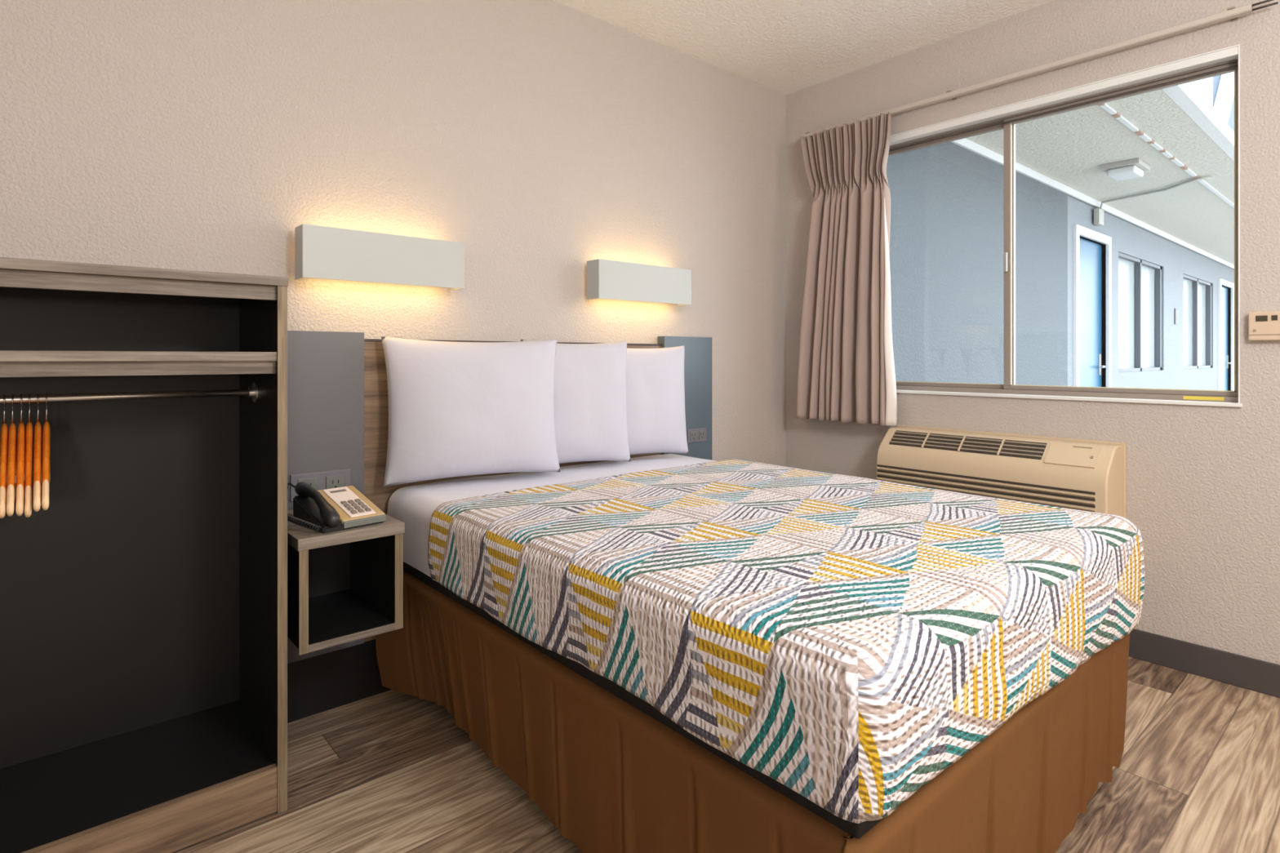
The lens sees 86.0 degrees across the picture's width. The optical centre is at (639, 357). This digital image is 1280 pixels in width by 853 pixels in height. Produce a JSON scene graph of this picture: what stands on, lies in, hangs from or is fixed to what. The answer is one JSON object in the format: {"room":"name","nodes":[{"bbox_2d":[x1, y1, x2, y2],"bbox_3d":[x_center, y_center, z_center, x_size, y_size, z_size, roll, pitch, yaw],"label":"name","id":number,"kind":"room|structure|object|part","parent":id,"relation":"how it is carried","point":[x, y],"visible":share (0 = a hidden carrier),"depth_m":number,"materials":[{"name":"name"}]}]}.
{"room":"hotel room","nodes":[
{"label":"hotel room","id":0,"kind":"room"},
{"bbox_2d":[0,0,786,466],"bbox_3d":[-0.982,-0.102,2.139,4.860,2.540,0.100,0,0,-41],"label":"wall","id":1,"kind":"structure","parent":0,"point":[545,139],"depth_m":2.28,"materials":[{"name":"paint"}]},
{"bbox_2d":[294,223,464,290],"bbox_3d":[-0.806,-0.305,2.160,0.500,0.152,0.100,0,0,-41],"label":"wall sconce","id":2,"kind":"object","parent":1,"relation":"attached to","point":[324,252],"visible":1,"depth_m":2.10,"materials":[{"name":"white metal"}]},
{"bbox_2d":[287,330,711,723],"bbox_3d":[-0.393,0.488,2.554,1.882,1.160,0.045,0,0,-41],"label":"headboard","id":3,"kind":"object","parent":1,"relation":"attached to","point":[338,400],"visible":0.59,"depth_m":2.10,"materials":[{"name":"grey laminate"}]},
{"bbox_2d":[290,468,351,502],"bbox_3d":[-0.949,0.380,2.048,0.170,0.078,0.009,0,0,-41],"label":"power outlet","id":4,"kind":"object","parent":3,"relation":"attached to","point":[324,480],"visible":0.59,"depth_m":2.05,"materials":[{"name":"grey plastic"}]},
{"bbox_2d":[297,477,317,490],"bbox_3d":[-0.977,0.380,2.020,0.054,0.050,0.003,0,0,-41],"label":"socket","id":5,"kind":"object","parent":4,"relation":"attached to","point":[313,482],"depth_m":2.03,"materials":[{"name":"grey plastic"}]},
{"bbox_2d":[325,474,345,488],"bbox_3d":[-0.918,0.380,2.071,0.054,0.050,0.003,0,0,-41],"label":"socket","id":6,"kind":"object","parent":4,"relation":"attached to","point":[332,481],"depth_m":2.07,"materials":[{"name":"grey plastic"}]},
{"bbox_3d":[-0.987,0.405,2.044,0.316,0.966,0.035,0,0,-41],"label":"panel","id":7,"kind":"part","parent":3,"relation":"part of","materials":[{"name":"grey laminate"}]},
{"bbox_3d":[-0.399,0.978,2.561,1.882,0.180,0.011,0,0,-41],"label":"panel","id":8,"kind":"part","parent":3,"relation":"part of","materials":[{"name":"black laminate"}]},
{"bbox_2d":[287,509,404,655],"bbox_3d":[-0.851,0.583,1.890,0.264,0.281,0.374,0,0,-41],"label":"nightstand","id":9,"kind":"object","parent":3,"relation":"attached to","point":[344,586],"visible":0.63,"depth_m":1.84,"materials":[{"name":"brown wood"}]},
{"bbox_3d":[-0.942,0.591,1.816,0.020,0.241,0.367,0,0,-41],"label":"panel","id":10,"kind":"part","parent":9,"relation":"part of","materials":[{"name":"black laminate"}]},
{"bbox_3d":[-0.970,0.588,2.027,0.216,0.236,0.012,0,0,-41],"label":"panel","id":11,"kind":"part","parent":9,"relation":"part of","materials":[{"name":"black laminate"}]},
{"bbox_2d":[287,481,386,533],"bbox_3d":[-0.869,0.391,1.869,0.357,0.102,0.213,0,0,43],"label":"telephone","id":12,"kind":"object","parent":9,"relation":"on","point":[344,508],"visible":0.86,"depth_m":1.81,"materials":[{"name":"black plastic"}]},
{"bbox_3d":[-0.885,0.421,1.772,0.193,0.032,0.050,0,0,43],"label":"coiled cord","id":13,"kind":"part","parent":12,"relation":"part of","materials":[{"name":"black plastic"}]},
{"bbox_3d":[-0.720,0.428,1.796,0.008,0.017,0.112,0,0,43],"label":"trim","id":14,"kind":"part","parent":12,"relation":"part of","materials":[{"name":"grey plastic"}]},
{"bbox_3d":[-0.764,0.591,1.970,0.020,0.241,0.367,0,0,-41],"label":"panel","id":15,"kind":"part","parent":9,"relation":"part of","materials":[{"name":"black laminate"}]},
{"bbox_3d":[-0.393,0.419,2.566,1.266,0.938,0.027,0,0,-41],"label":"panel","id":16,"kind":"part","parent":3,"relation":"part of","materials":[{"name":"brown wood"}]},
{"bbox_3d":[0.204,0.398,3.073,0.300,0.980,0.045,0,0,-41],"label":"panel","id":17,"kind":"part","parent":3,"relation":"part of","materials":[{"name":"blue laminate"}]},
{"bbox_2d":[687,427,706,443],"bbox_3d":[0.257,0.350,3.083,0.120,0.060,0.009,0,0,-41],"label":"power outlet","id":18,"kind":"object","parent":3,"relation":"attached to","point":[695,435],"visible":0.99,"depth_m":3.08,"materials":[{"name":"grey plastic"}]},
{"bbox_2d":[690,431,696,440],"bbox_3d":[0.238,0.350,3.063,0.038,0.038,0.003,0,0,-41],"label":"socket","id":19,"kind":"object","parent":18,"relation":"attached to","point":[693,433],"depth_m":3.06,"materials":[{"name":"grey plastic"}]},
{"bbox_2d":[698,430,705,439],"bbox_3d":[0.280,0.350,3.100,0.038,0.038,0.003,0,0,-41],"label":"socket","id":20,"kind":"object","parent":18,"relation":"attached to","point":[701,433],"depth_m":3.10,"materials":[{"name":"grey plastic"}]},
{"bbox_2d":[586,258,691,306],"bbox_3d":[-0.001,-0.305,2.860,0.506,0.152,0.100,0,0,-41],"label":"wall sconce","id":21,"kind":"object","parent":1,"relation":"attached to","point":[606,278],"visible":1,"depth_m":2.79,"materials":[{"name":"white metal"}]},
{"bbox_2d":[172,656,1279,852],"bbox_3d":[0.729,1.118,0.049,4.700,0.100,5.300,0,0,-41],"label":"floor","id":22,"kind":"structure","parent":0,"point":[389,771],"depth_m":1.71,"materials":[{"name":"brown wood"}]},
{"bbox_2d":[0,257,288,852],"bbox_3d":[-1.324,0.440,1.482,0.927,1.257,0.442,0,0,-41],"label":"open closet","id":23,"kind":"object","parent":22,"relation":"on","point":[144,611],"visible":1,"depth_m":1.69,"materials":[{"name":"black laminate"}]},
{"bbox_2d":[0,394,8,518],"bbox_3d":[-1.353,0.194,1.462,0.012,0.233,0.384,0,1,-42],"label":"hanger","id":24,"kind":"object","parent":23,"relation":"hanging from","point":[4,429],"visible":0.89,"depth_m":1.39,"materials":[{"name":"orange wood"}]},
{"bbox_2d":[6,393,17,516],"bbox_3d":[-1.342,0.194,1.469,0.012,0.233,0.384,0,0,-41],"label":"hanger","id":25,"kind":"object","parent":23,"relation":"hanging from","point":[12,442],"visible":0.96,"depth_m":1.40,"materials":[{"name":"orange wood"}]},
{"bbox_2d":[15,393,25,515],"bbox_3d":[-1.332,0.194,1.479,0.012,0.233,0.384,0,1,-41],"label":"hanger","id":26,"kind":"object","parent":23,"relation":"hanging from","point":[20,465],"visible":0.96,"depth_m":1.40,"materials":[{"name":"orange wood"}]},
{"bbox_2d":[24,393,33,517],"bbox_3d":[-1.328,0.196,1.494,0.012,0.237,0.385,0,0,-41],"label":"hanger","id":27,"kind":"object","parent":23,"relation":"hanging from","point":[28,474],"visible":0.99,"depth_m":1.41,"materials":[{"name":"orange wood"}]},
{"bbox_2d":[33,393,41,511],"bbox_3d":[-1.310,0.194,1.495,0.012,0.233,0.384,0,-1,-41],"label":"hanger","id":28,"kind":"object","parent":23,"relation":"hanging from","point":[37,428],"visible":1,"depth_m":1.41,"materials":[{"name":"orange wood"}]},
{"bbox_2d":[41,392,50,510],"bbox_3d":[-1.299,0.194,1.503,0.012,0.233,0.384,0,-1,-40],"label":"hanger","id":29,"kind":"object","parent":23,"relation":"hanging from","point":[46,431],"visible":1,"depth_m":1.42,"materials":[{"name":"orange wood"}]},
{"bbox_3d":[-1.459,0.400,1.638,0.883,1.136,0.008,0,0,-41],"label":"panel","id":30,"kind":"part","parent":23,"relation":"part of","materials":[{"name":"black laminate"}]},
{"bbox_3d":[-1.325,0.090,1.484,0.881,0.017,0.017,0,0,-41],"label":"hanging rod","id":31,"kind":"part","parent":23,"relation":"part of","materials":[{"name":"silver metal"}]},
{"bbox_3d":[-1.201,0.023,1.341,0.883,0.030,0.018,0,0,-41],"label":"rail","id":32,"kind":"part","parent":23,"relation":"part of","materials":[{"name":"grey wood"}]},
{"bbox_3d":[-1.326,0.969,1.484,0.883,0.018,0.398,0,0,-41],"label":"floor panel","id":33,"kind":"part","parent":23,"relation":"part of","materials":[{"name":"black laminate"}]},
{"bbox_3d":[-1.194,-0.151,1.333,0.883,0.032,0.018,0,0,-41],"label":"rail","id":34,"kind":"part","parent":23,"relation":"part of","materials":[{"name":"grey wood"}]},
{"bbox_2d":[0,350,276,361],"bbox_3d":[-1.320,-0.003,1.478,0.883,0.021,0.414,0,0,-41],"label":"shelf","id":35,"kind":"object","parent":23,"relation":"attached to","point":[5,355],"depth_m":1.45,"materials":[{"name":"brown wood"}]},
{"bbox_3d":[-1.324,-0.178,1.482,0.927,0.021,0.442,0,0,-41],"label":"panel","id":36,"kind":"part","parent":23,"relation":"part of","materials":[{"name":"grey wood"}]},
{"bbox_3d":[-1.189,1.012,1.327,0.883,0.104,0.018,0,0,-41],"label":"kick panel","id":37,"kind":"part","parent":23,"relation":"part of","materials":[{"name":"brown wood"}]},
{"bbox_3d":[-0.983,0.450,1.778,0.020,1.236,0.432,0,0,-41],"label":"panel","id":38,"kind":"part","parent":23,"relation":"part of","materials":[{"name":"black laminate"}]},
{"bbox_2d":[403,561,884,839],"bbox_3d":[0.229,0.746,1.966,1.246,0.645,1.651,0,0,-41],"label":"box spring","id":39,"kind":"object","parent":22,"relation":"on","point":[856,830],"visible":0.02,"depth_m":1.26,"materials":[{"name":"grey"}]},
{"bbox_2d":[386,453,715,577],"bbox_3d":[-0.125,0.513,2.373,1.295,0.205,0.568,0,0,-41],"label":"fitted sheet","id":40,"kind":"object","parent":39,"relation":"on","point":[414,506],"visible":0.44,"depth_m":2.19,"materials":[{"name":"white fabric"}]},
{"bbox_2d":[381,336,560,487],"bbox_3d":[-0.538,0.167,2.255,0.586,0.464,0.168,0,0,-32],"label":"pillow","id":41,"kind":"object","parent":40,"relation":"on","point":[456,409],"visible":1,"depth_m":2.18,"materials":[{"name":"grey fabric"}]},
{"bbox_2d":[520,339,631,463],"bbox_3d":[-0.231,0.167,2.539,0.426,0.464,0.150,0,0,-20],"label":"pillow","id":42,"kind":"object","parent":40,"relation":"on","point":[589,384],"visible":0.61,"depth_m":2.51,"materials":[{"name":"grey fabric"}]},
{"bbox_2d":[595,345,688,461],"bbox_3d":[0.010,0.174,2.753,0.420,0.449,0.152,0,0,-20],"label":"pillow","id":43,"kind":"object","parent":40,"relation":"on","point":[655,377],"visible":0.7,"depth_m":2.72,"materials":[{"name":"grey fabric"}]},
{"bbox_2d":[375,570,1129,852],"bbox_3d":[0.222,0.845,1.939,1.326,0.370,1.643,0,0,-41],"label":"bed skirt","id":44,"kind":"object","parent":39,"relation":"hanging from","point":[612,777],"visible":0.67,"depth_m":1.37,"materials":[{"name":"brown fabric"}]},
{"bbox_2d":[427,459,1144,823],"bbox_3d":[0.359,0.535,1.818,1.338,0.276,1.346,0,0,-41],"label":"coverlet","id":45,"kind":"object","parent":39,"relation":"on","point":[846,641],"visible":1,"depth_m":1.28,"materials":[{"name":"multicoloured fabric"}]},
{"bbox_2d":[554,0,1053,94],"bbox_3d":[0.756,-1.422,0.139,4.860,0.100,5.400,0,0,-41],"label":"ceiling","id":46,"kind":"structure","parent":0,"point":[784,46],"depth_m":2.85,"materials":[{"name":"paint"}]},
{"bbox_2d":[786,0,1279,665],"bbox_3d":[2.530,-0.102,1.681,0.160,2.540,5.200,0,0,-41],"label":"wall","id":47,"kind":"structure","parent":0,"point":[1202,482],"depth_m":2.39,"materials":[{"name":"paint"}]},
{"bbox_2d":[876,425,1125,517],"bbox_3d":[1.379,0.527,2.723,0.207,0.442,0.870,0,0,-41],"label":"air conditioner","id":48,"kind":"object","parent":47,"relation":"attached to","point":[1079,474],"visible":0.52,"depth_m":2.60,"materials":[{"name":"beige plastic"}]},
{"bbox_3d":[1.553,0.351,2.468,0.079,0.071,0.160,0,0,-41],"label":"control door","id":49,"kind":"part","parent":48,"relation":"part of","materials":[{"name":"beige plastic"}]},
{"bbox_2d":[803,0,1278,137],"bbox_3d":[1.413,-1.115,2.797,0.062,0.043,1.750,0,0,-41],"label":"rail","id":50,"kind":"object","parent":47,"relation":"attached to","point":[1232,13],"visible":0.85,"depth_m":2.52,"materials":[{"name":"white metal"}]},
{"bbox_2d":[795,111,897,425],"bbox_3d":[0.957,-0.398,3.248,0.115,1.402,0.534,0,0,-42],"label":"curtain","id":51,"kind":"object","parent":50,"relation":"hanging from","point":[846,371],"visible":1,"depth_m":3.20,"materials":[{"name":"beige fabric"}]},
{"bbox_3d":[1.952,-1.105,2.152,0.007,0.022,0.070,0,0,-41],"label":"rail","id":52,"kind":"part","parent":50,"relation":"part of","materials":[{"name":"grey"}]},
{"bbox_2d":[888,58,1238,402],"bbox_3d":[1.528,-0.432,2.834,0.069,1.162,1.456,0,0,-41],"label":"window","id":53,"kind":"structure","parent":47,"relation":"in","point":[1008,123],"depth_m":2.76,"materials":[{"name":"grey metal"}]},
{"bbox_3d":[1.313,-0.426,3.110,0.022,1.114,0.719,0,0,-41],"label":"sash","id":54,"kind":"part","parent":53,"relation":"part of","materials":[{"name":"clear glass"}]},
{"bbox_3d":[1.752,-0.426,2.565,0.022,1.114,0.739,0,0,-41],"label":"sash","id":55,"kind":"part","parent":53,"relation":"part of","materials":[{"name":"clear glass"}]},
{"bbox_2d":[889,46,1238,145],"bbox_3d":[1.484,-1.000,2.797,0.046,0.027,1.456,0,0,-41],"label":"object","id":56,"kind":"structure","parent":47,"relation":"attached to","point":[1230,54],"depth_m":2.58,"materials":[{"name":"white metal"}]},
{"bbox_2d":[890,44,1239,403],"bbox_3d":[1.526,-0.434,2.833,0.162,1.166,1.464,0,0,-41],"label":"trim","id":57,"kind":"structure","parent":47,"relation":"attached to","point":[1237,45],"depth_m":2.23,"materials":[{"name":"white"}]},
{"bbox_2d":[896,389,1242,407],"bbox_3d":[1.481,0.155,2.794,0.062,0.012,1.476,0,0,-41],"label":"trim","id":58,"kind":"structure","parent":47,"relation":"attached to","point":[919,392],"depth_m":2.56,"materials":[{"name":"white"}]},
{"bbox_2d":[1128,628,1279,697],"bbox_3d":[2.467,1.016,1.625,0.008,0.103,5.178,0,0,-41],"label":"baseboard","id":59,"kind":"structure","parent":47,"relation":"attached to","point":[1241,671],"depth_m":2.28,"materials":[{"name":"grey plastic"}]},
{"bbox_2d":[1248,311,1279,340],"bbox_3d":[1.998,-0.099,2.147,0.030,0.090,0.142,0,0,-41],"label":"thermostat","id":60,"kind":"object","parent":47,"relation":"attached to","point":[1262,326],"visible":1,"depth_m":2.16,"materials":[{"name":"beige plastic"}]},
{"label":"outside","id":61,"kind":"structure","parent":0,"visible":0},
{"bbox_3d":[17.233,1.493,7.638,29.830,0.050,12.500,0,0,-41],"label":"ground","id":62,"kind":"structure","parent":61,"visible":0},
{"bbox_2d":[886,71,1234,391],"bbox_3d":[7.325,-0.357,8.367,15.830,3.650,1.600,0,0,-41],"label":"motel wing","id":63,"kind":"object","parent":62,"relation":"on","point":[1095,305],"visible":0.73,"depth_m":5.24},
{"bbox_3d":[4.079,0.098,6.301,0.840,2.340,0.040,0,0,-41],"label":"door","id":64,"kind":"part","parent":63,"relation":"part of","materials":[{"name":"blue paint"}]},
{"bbox_3d":[7.003,-1.405,8.737,15.830,0.055,0.018,0,0,-41],"label":"edge molding","id":65,"kind":"part","parent":63,"relation":"part of","materials":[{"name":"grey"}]},
{"bbox_3d":[4.109,0.060,6.266,0.990,2.415,0.072,0,0,-41],"label":"door frame","id":66,"kind":"part","parent":63,"relation":"part of","materials":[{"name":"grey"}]},
{"bbox_3d":[4.351,0.068,6.474,0.121,0.200,0.059,0,0,-41],"label":"handle","id":67,"kind":"part","parent":63,"relation":"part of","materials":[{"name":"silver metal"}]},
{"bbox_2d":[1100,158,1150,181],"bbox_3d":[3.613,-1.389,5.114,0.300,0.085,0.240,0,0,-41],"label":"light","id":68,"kind":"object","parent":63,"relation":"attached to","point":[1135,167],"visible":1,"depth_m":5.05,"materials":[{"name":"grey plastic"}]},
{"bbox_3d":[5.351,-0.452,7.429,1.690,1.130,0.005,0,0,-41],"label":"pane","id":69,"kind":"part","parent":63,"relation":"part of","materials":[{"name":"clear glass"}]},
{"bbox_2d":[1093,176,1212,226],"bbox_3d":[4.332,-1.318,5.855,0.152,0.213,0.982,0,0,-18],"label":"conduit","id":70,"kind":"object","parent":63,"relation":"attached to","point":[1098,212],"visible":1,"depth_m":6.07,"materials":[{"name":"grey metal"}]},
{"bbox_2d":[1174,308,1177,324],"bbox_3d":[6.474,-0.497,8.301,0.080,0.190,0.012,0,0,-41],"label":"number plaque","id":71,"kind":"object","parent":63,"relation":"attached to","point":[1175,309],"visible":1,"depth_m":8.29,"materials":[{"name":"white metal"}]},
{"bbox_3d":[7.418,-0.452,9.227,1.730,1.130,0.005,0,0,-41],"label":"pane","id":72,"kind":"part","parent":63,"relation":"part of","materials":[{"name":"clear glass"}]},
{"bbox_3d":[8.575,-1.852,8.665,13.550,0.660,0.030,0,0,-41],"label":"parapet panel","id":73,"kind":"part","parent":63,"relation":"part of","materials":[{"name":"white"}]},
{"bbox_3d":[8.773,0.098,10.381,0.900,2.340,0.040,0,0,-41],"label":"door","id":74,"kind":"part","parent":63,"relation":"part of","materials":[{"name":"blue paint"}]},
{"bbox_3d":[8.803,0.060,10.347,1.050,2.415,0.072,0,0,-41],"label":"door frame","id":75,"kind":"part","parent":63,"relation":"part of","materials":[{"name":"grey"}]},
{"bbox_3d":[9.068,0.068,10.575,0.121,0.200,0.059,0,0,-41],"label":"handle","id":76,"kind":"part","parent":63,"relation":"part of","materials":[{"name":"silver metal"}]}
]}

